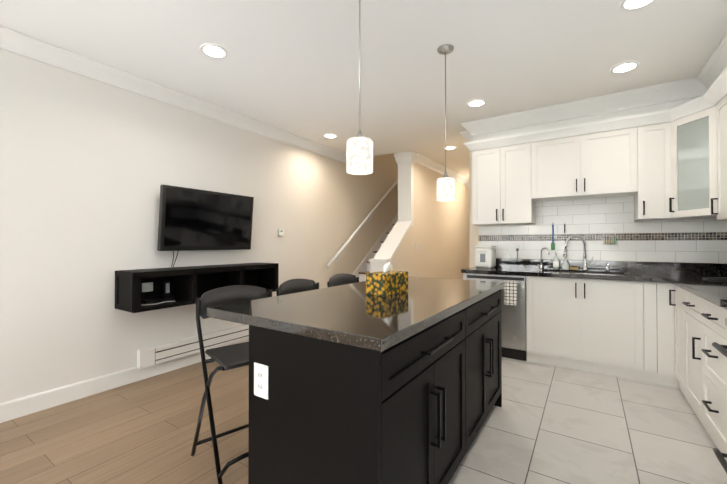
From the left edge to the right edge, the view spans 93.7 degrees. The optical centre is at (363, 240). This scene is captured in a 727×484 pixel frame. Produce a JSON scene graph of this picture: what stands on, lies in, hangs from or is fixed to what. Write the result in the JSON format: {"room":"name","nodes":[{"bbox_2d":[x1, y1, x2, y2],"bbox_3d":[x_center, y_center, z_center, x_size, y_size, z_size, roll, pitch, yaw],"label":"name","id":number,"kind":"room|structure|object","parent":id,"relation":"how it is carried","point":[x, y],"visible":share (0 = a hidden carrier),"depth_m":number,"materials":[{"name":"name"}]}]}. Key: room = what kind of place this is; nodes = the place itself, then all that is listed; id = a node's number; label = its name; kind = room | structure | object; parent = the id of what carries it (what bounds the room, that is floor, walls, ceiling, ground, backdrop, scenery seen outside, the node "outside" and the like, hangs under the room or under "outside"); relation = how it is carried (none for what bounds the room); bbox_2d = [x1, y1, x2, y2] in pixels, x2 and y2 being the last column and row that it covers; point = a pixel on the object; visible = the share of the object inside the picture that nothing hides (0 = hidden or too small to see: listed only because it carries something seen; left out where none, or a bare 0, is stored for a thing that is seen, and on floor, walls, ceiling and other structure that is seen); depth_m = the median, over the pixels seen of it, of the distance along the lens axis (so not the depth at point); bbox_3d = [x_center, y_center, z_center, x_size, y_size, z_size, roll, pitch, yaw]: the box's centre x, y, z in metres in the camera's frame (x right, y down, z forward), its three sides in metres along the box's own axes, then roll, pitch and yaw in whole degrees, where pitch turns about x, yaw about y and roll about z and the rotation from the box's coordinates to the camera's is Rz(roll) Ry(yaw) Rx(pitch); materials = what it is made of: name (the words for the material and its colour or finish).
{"room":"kitchen","nodes":[
{"label":"kitchen","id":0,"kind":"room"},
{"bbox_2d":[0,361,248,483],"bbox_3d":[-0.187,1.276,3.656,2.570,0.060,12.640,0,-1,33],"label":"floor","id":1,"kind":"structure","parent":0,"point":[143,431],"depth_m":2.15,"materials":[{"name":"brown wood"}]},
{"bbox_2d":[191,285,271,483],"bbox_3d":[-0.637,0.747,1.886,0.451,0.953,0.544,0,-1,-41],"label":"stool","id":2,"kind":"object","parent":1,"relation":"on","point":[230,357],"visible":0.58,"depth_m":1.85,"materials":[{"name":"black metal"}]},
{"bbox_2d":[276,279,318,295],"bbox_3d":[-0.299,0.751,2.330,0.544,0.953,0.451,0,-1,29],"label":"stool","id":3,"kind":"object","parent":1,"relation":"on","point":[291,286],"visible":0.17,"depth_m":2.45,"materials":[{"name":"black leather"}]},
{"bbox_2d":[327,273,358,287],"bbox_3d":[-0.009,0.754,2.763,0.556,0.953,0.469,0,-1,33],"label":"stool","id":4,"kind":"object","parent":1,"relation":"on","point":[339,279],"visible":0.15,"depth_m":2.89,"materials":[{"name":"black leather"}]},
{"bbox_2d":[352,213,397,281],"bbox_3d":[1.232,-0.275,7.216,0.796,3.104,5.284,0,-1,33],"label":"stair","id":5,"kind":"structure","parent":1,"relation":"on","point":[362,270],"depth_m":6.23,"materials":[{"name":"white wood"}]},
{"bbox_2d":[246,284,504,483],"bbox_3d":[0.298,0.789,1.956,0.654,0.883,1.793,0,-1,33],"label":"kitchen island","id":6,"kind":"object","parent":1,"relation":"on","point":[397,388],"depth_m":1.27,"materials":[{"name":"black painted wood"},{"name":"black metal"},{"name":"black granite"}]},
{"bbox_2d":[254,362,267,399],"bbox_3d":[-0.404,0.552,1.342,0.082,0.130,0.008,0,-1,33],"label":"outlet","id":7,"kind":"object","parent":6,"relation":"attached to","point":[261,380],"visible":1,"depth_m":1.34,"materials":[{"name":"white plastic"}]},
{"bbox_2d":[207,276,504,351],"bbox_3d":[0.177,0.328,2.048,0.915,0.040,1.830,0,-1,33],"label":"island countertop","id":8,"kind":"structure","parent":6,"relation":"on","point":[346,315],"depth_m":1.47,"materials":[{"name":"black stone"}]},
{"bbox_2d":[366,262,407,295],"bbox_3d":[0.142,0.214,2.000,0.130,0.183,0.250,0,-1,39],"label":"tissue box","id":9,"kind":"object","parent":8,"relation":"on","point":[385,282],"visible":1,"depth_m":1.93,"materials":[{"name":"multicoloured cardboard"}]},
{"bbox_2d":[0,49,397,402],"bbox_3d":[-1.210,-1.448,4.354,0.120,5.400,12.640,0,-1,33],"label":"wall","id":10,"kind":"structure","parent":0,"point":[88,167],"depth_m":2.87,"materials":[{"name":"paint"}]},
{"bbox_2d":[0,339,248,422],"bbox_3d":[-2.556,1.169,2.164,0.014,0.128,7.300,0,-1,33],"label":"baseboard","id":11,"kind":"structure","parent":10,"relation":"attached to","point":[22,406],"depth_m":2.69,"materials":[{"name":"white wood"}]},
{"bbox_2d":[0,25,345,162],"bbox_3d":[-2.316,-1.365,2.477,0.095,0.118,8.050,0,-1,33],"label":"crown molding","id":12,"kind":"structure","parent":10,"relation":"attached to","point":[19,43],"depth_m":2.99,"materials":[{"name":"white"}]},
{"bbox_2d":[137,324,248,368],"bbox_3d":[-1.628,1.050,3.529,0.062,0.160,1.280,0,-1,33],"label":"baseboard heater","id":13,"kind":"object","parent":10,"relation":"attached to","point":[158,354],"visible":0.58,"depth_m":3.33,"materials":[{"name":"white painted metal"}]},
{"bbox_2d":[115,262,278,312],"bbox_3d":[-1.542,0.418,3.403,0.351,0.319,1.506,0,-1,33],"label":"console shelf","id":14,"kind":"object","parent":10,"relation":"attached to","point":[139,290],"visible":0.96,"depth_m":3.13,"materials":[{"name":"black painted wood"}]},
{"bbox_2d":[157,185,253,266],"bbox_3d":[-1.587,-0.123,3.507,0.166,0.758,0.990,0,-1,33],"label":"tv","id":15,"kind":"object","parent":10,"relation":"attached to","point":[190,219],"visible":0.92,"depth_m":3.38,"materials":[{"name":"black plastic"}]},
{"bbox_2d":[278,229,283,235],"bbox_3d":[-1.071,-0.105,4.421,0.024,0.085,0.085,0,-1,33],"label":"thermostat","id":16,"kind":"object","parent":10,"relation":"attached to","point":[280,232],"visible":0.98,"depth_m":4.41,"materials":[{"name":"white plastic"}]},
{"bbox_2d":[327,179,397,266],"bbox_3d":[0.127,-0.502,6.171,0.100,1.832,2.490,0,-1,33],"label":"handrail","id":17,"kind":"object","parent":10,"relation":"attached to","point":[346,243],"visible":0.94,"depth_m":5.86,"materials":[{"name":"white wood"}]},
{"bbox_2d":[0,0,726,178],"bbox_3d":[0.741,-2.849,3.082,4.790,2.860,12.640,0,-1,33],"label":"ceiling","id":18,"kind":"structure","parent":0,"point":[291,66],"depth_m":2.58,"materials":[{"name":"paint"}]},
{"bbox_2d":[200,43,227,58],"bbox_3d":[-1.120,-1.419,2.555,0.195,0.008,0.195,0,-1,27],"label":"recessed light","id":19,"kind":"object","parent":18,"relation":"in","point":[214,50],"depth_m":2.54,"materials":[{"name":"white"}]},
{"bbox_2d":[323,133,337,137],"bbox_3d":[-0.444,-1.401,4.564,0.195,0.008,0.195,0,-1,27],"label":"recessed light","id":20,"kind":"object","parent":18,"relation":"in","point":[329,135],"depth_m":4.54,"materials":[{"name":"white"}]},
{"bbox_2d":[346,0,372,174],"bbox_3d":[-0.018,-0.884,1.684,0.132,1.094,0.132,0,-1,33],"label":"pendant light","id":21,"kind":"object","parent":18,"relation":"hanging from","point":[359,153],"visible":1,"depth_m":1.63,"materials":[{"name":"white glass"}]},
{"bbox_2d":[437,44,454,200],"bbox_3d":[0.609,-0.861,2.528,0.132,1.124,0.132,0,-1,33],"label":"pendant light","id":22,"kind":"object","parent":18,"relation":"hanging from","point":[445,187],"visible":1,"depth_m":2.49,"materials":[{"name":"white glass"}]},
{"bbox_2d":[443,146,456,149],"bbox_3d":[1.304,-1.396,5.141,0.195,0.008,0.195,0,-1,27],"label":"recessed light","id":23,"kind":"object","parent":18,"relation":"in","point":[447,147],"depth_m":5.11,"materials":[{"name":"white"}]},
{"bbox_2d":[467,99,486,106],"bbox_3d":[1.159,-1.411,3.500,0.195,0.008,0.195,0,-1,27],"label":"recessed light","id":24,"kind":"object","parent":18,"relation":"in","point":[475,102],"depth_m":3.48,"materials":[{"name":"white"}]},
{"bbox_2d":[610,61,639,73],"bbox_3d":[2.138,-1.417,2.792,0.195,0.008,0.195,0,-1,27],"label":"recessed light","id":25,"kind":"object","parent":18,"relation":"in","point":[627,66],"depth_m":2.79,"materials":[{"name":"white"}]},
{"bbox_2d":[619,0,655,10],"bbox_3d":[1.634,-1.424,2.014,0.195,0.008,0.195,0,-1,27],"label":"recessed light","id":26,"kind":"object","parent":18,"relation":"in","point":[626,5],"depth_m":2.05,"materials":[{"name":"white"}]},
{"bbox_2d":[391,162,468,279],"bbox_3d":[1.641,-1.425,6.937,0.200,5.400,4.950,0,-1,33],"label":"wall","id":27,"kind":"structure","parent":0,"point":[438,232],"depth_m":6.12,"materials":[{"name":"paint"}]},
{"bbox_2d":[369,151,416,272],"bbox_3d":[0.461,-0.070,5.133,0.320,2.659,0.990,0,-1,33],"label":"trim","id":28,"kind":"structure","parent":27,"relation":"attached to","point":[387,250],"depth_m":5.38,"materials":[{"name":"white paint"}]},
{"bbox_2d":[415,153,468,186],"bbox_3d":[1.984,-1.323,7.188,0.095,0.118,4.150,0,-1,33],"label":"crown molding","id":29,"kind":"structure","parent":27,"relation":"attached to","point":[421,159],"depth_m":6.28,"materials":[{"name":"white wood"}]},
{"bbox_2d":[469,141,478,267],"bbox_3d":[2.720,-0.060,6.363,0.120,2.660,4.700,0,-1,33],"label":"wall","id":30,"kind":"structure","parent":0,"point":[473,236],"depth_m":4.42,"materials":[{"name":"white ceramic tile"},{"name":"mosaic tile"},{"name":"paint"}]},
{"bbox_2d":[460,131,472,141],"bbox_3d":[2.612,-1.330,6.389,0.115,0.118,4.795,0,-1,33],"label":"crown molding","id":31,"kind":"structure","parent":30,"relation":"attached to","point":[465,134],"depth_m":4.40,"materials":[{"name":"white wood"}]},
{"bbox_2d":[469,132,540,225],"bbox_3d":[1.681,-0.677,4.024,0.696,0.972,0.340,0,-1,33],"label":"upper cabinet","id":32,"kind":"object","parent":30,"relation":"attached to","point":[504,168],"depth_m":3.87,"materials":[{"name":"white wood"}]},
{"bbox_2d":[537,116,628,200],"bbox_3d":[2.305,-0.813,3.614,0.912,0.707,0.340,0,-1,33],"label":"upper cabinet","id":33,"kind":"object","parent":30,"relation":"attached to","point":[578,161],"depth_m":3.45,"materials":[{"name":"white wood"}]},
{"bbox_2d":[473,76,708,139],"bbox_3d":[2.388,-1.245,3.593,2.356,0.338,0.290,0,-1,33],"label":"crown molding","id":34,"kind":"structure","parent":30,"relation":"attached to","point":[691,96],"depth_m":3.34,"materials":[{"name":"white wood"}]},
{"bbox_2d":[479,196,726,262],"bbox_3d":[2.464,-0.129,3.712,2.370,0.690,0.009,0,-1,33],"label":"wall tile","id":35,"kind":"structure","parent":30,"relation":"attached to","point":[683,241],"depth_m":3.62,"materials":[{"name":"tile"}]},
{"bbox_2d":[508,244,520,261],"bbox_3d":[1.818,0.168,4.110,0.140,0.246,0.035,0,-1,33],"label":"outlet","id":36,"kind":"object","parent":35,"relation":"attached to","point":[514,248],"visible":1,"depth_m":4.12,"materials":[{"name":"white plastic"}]},
{"bbox_2d":[551,222,564,249],"bbox_3d":[2.206,-0.050,3.862,0.143,0.315,0.027,0,-1,33],"label":"dish brush","id":37,"kind":"object","parent":35,"relation":"hanging from","point":[552,245],"visible":1,"depth_m":3.88,"materials":[{"name":"blue plastic"}]},
{"bbox_2d":[603,228,616,244],"bbox_3d":[2.591,-0.044,3.586,0.124,0.173,0.073,0,-1,33],"label":"sink caddy","id":38,"kind":"object","parent":35,"relation":"hanging from","point":[607,242],"visible":1,"depth_m":3.57,"materials":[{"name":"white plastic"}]},
{"bbox_2d":[496,258,726,273],"bbox_3d":[2.454,0.270,3.707,2.403,0.104,0.020,0,-1,33],"label":"backsplash","id":39,"kind":"structure","parent":30,"relation":"attached to","point":[653,267],"depth_m":3.47,"materials":[{"name":"black stone"}]},
{"bbox_2d":[629,108,680,220],"bbox_3d":[2.769,-0.686,3.284,0.340,0.967,0.379,0,-1,33],"label":"upper cabinet","id":40,"kind":"object","parent":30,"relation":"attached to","point":[658,152],"depth_m":3.15,"materials":[{"name":"white wood"}]},
{"bbox_2d":[705,84,726,219],"bbox_3d":[2.838,-0.625,2.467,0.373,0.920,0.528,0,-1,33],"label":"upper cabinet","id":41,"kind":"object","parent":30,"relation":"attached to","point":[716,110],"depth_m":2.72,"materials":[{"name":"white wood"}]},
{"bbox_2d":[709,52,726,99],"bbox_3d":[2.347,-1.262,1.651,0.290,0.338,3.000,0,-1,33],"label":"crown molding","id":42,"kind":"structure","parent":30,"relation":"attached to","point":[718,81],"depth_m":2.58,"materials":[{"name":"white wood"}]},
{"bbox_2d":[449,351,726,483],"bbox_3d":[0.521,1.247,0.376,2.220,0.060,7.940,0,-1,33],"label":"floor","id":43,"kind":"structure","parent":0,"point":[546,424],"depth_m":2.15,"materials":[{"name":"white tile"}]},
{"bbox_2d":[526,278,632,379],"bbox_3d":[2.227,0.802,3.492,0.935,0.884,0.623,0,-1,33],"label":"base cabinet","id":44,"kind":"object","parent":43,"relation":"on","point":[582,324],"depth_m":3.23,"materials":[{"name":"white wood"}]},
{"bbox_2d":[466,273,526,360],"bbox_3d":[1.554,0.807,3.881,0.606,0.875,0.656,0,-1,33],"label":"dishwasher","id":45,"kind":"object","parent":44,"relation":"in","point":[513,305],"visible":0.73,"depth_m":3.55,"materials":[{"name":"silver metal"}]},
{"bbox_2d":[461,266,726,281],"bbox_3d":[2.280,0.339,3.442,2.403,0.040,0.653,0,-1,33],"label":"countertop","id":46,"kind":"structure","parent":44,"relation":"on","point":[612,275],"depth_m":3.38,"materials":[{"name":"black stone"}]},
{"bbox_2d":[475,246,495,267],"bbox_3d":[1.474,0.194,4.123,0.200,0.262,0.260,0,-1,33],"label":"toaster","id":47,"kind":"object","parent":46,"relation":"on","point":[485,256],"visible":1,"depth_m":4.02,"materials":[{"name":"white plastic"}]},
{"bbox_2d":[537,248,549,268],"bbox_3d":[2.044,0.203,3.878,0.134,0.241,0.060,0,-1,33],"label":"filter faucet","id":48,"kind":"object","parent":46,"relation":"on","point":[540,265],"visible":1,"depth_m":3.89,"materials":[{"name":"silver metal"}]},
{"bbox_2d":[553,256,558,269],"bbox_3d":[2.147,0.228,3.799,0.064,0.189,0.071,0,-1,33],"label":"soap bottle","id":49,"kind":"object","parent":46,"relation":"on","point":[556,260],"depth_m":3.78,"materials":[{"name":"white plastic"}]},
{"bbox_2d":[562,257,577,269],"bbox_3d":[2.259,0.239,3.731,0.158,0.165,0.074,0,-1,33],"label":"soap bottle","id":50,"kind":"object","parent":46,"relation":"on","point":[565,264],"depth_m":3.72,"materials":[{"name":"white plastic"}]},
{"bbox_2d":[563,235,609,270],"bbox_3d":[2.368,0.132,3.629,0.419,0.378,0.135,0,-1,33],"label":"faucet","id":51,"kind":"object","parent":46,"relation":"on","point":[585,262],"visible":1,"depth_m":3.66,"materials":[{"name":"silver metal"}]},
{"bbox_2d":[702,277,726,279],"bbox_3d":[2.865,0.308,2.762,0.188,0.007,0.257,0,-1,33],"label":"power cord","id":52,"kind":"object","parent":46,"relation":"on","point":[719,278],"visible":1,"depth_m":2.78,"materials":[{"name":"black plastic"}]},
{"bbox_2d":[633,278,672,386],"bbox_3d":[2.670,0.799,3.168,0.278,0.884,0.675,0,-1,33],"label":"base cabinet","id":53,"kind":"object","parent":43,"relation":"on","point":[662,323],"depth_m":2.94,"materials":[{"name":"white wood"}]},
{"bbox_2d":[669,278,726,305],"bbox_3d":[2.479,0.328,2.140,0.638,0.040,1.305,0,-1,33],"label":"countertop","id":54,"kind":"structure","parent":53,"relation":"on","point":[715,291],"depth_m":2.25,"materials":[{"name":"black stone"}]},
{"bbox_2d":[673,286,680,389],"bbox_3d":[2.758,0.793,2.532,0.608,0.884,0.435,0,-1,33],"label":"base cabinet","id":55,"kind":"object","parent":43,"relation":"on","point":[676,289],"depth_m":2.82,"materials":[{"name":"white wood"}]},
{"bbox_2d":[681,290,696,414],"bbox_3d":[2.551,0.791,2.218,0.608,0.884,0.540,0,-1,33],"label":"base cabinet","id":56,"kind":"object","parent":43,"relation":"on","point":[688,301],"depth_m":2.47,"materials":[{"name":"white wood"}]},
{"bbox_2d":[697,298,726,460],"bbox_3d":[2.283,0.787,1.812,0.608,0.884,0.549,0,-1,33],"label":"base cabinet","id":57,"kind":"object","parent":43,"relation":"on","point":[711,327],"depth_m":2.00,"materials":[{"name":"white wood"}]},
{"bbox_2d":[712,318,726,472],"bbox_3d":[1.884,0.680,1.286,0.678,1.050,0.750,0,-1,33],"label":"range","id":58,"kind":"object","parent":43,"relation":"on","point":[720,456],"visible":1,"depth_m":1.66,"materials":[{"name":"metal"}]}
]}

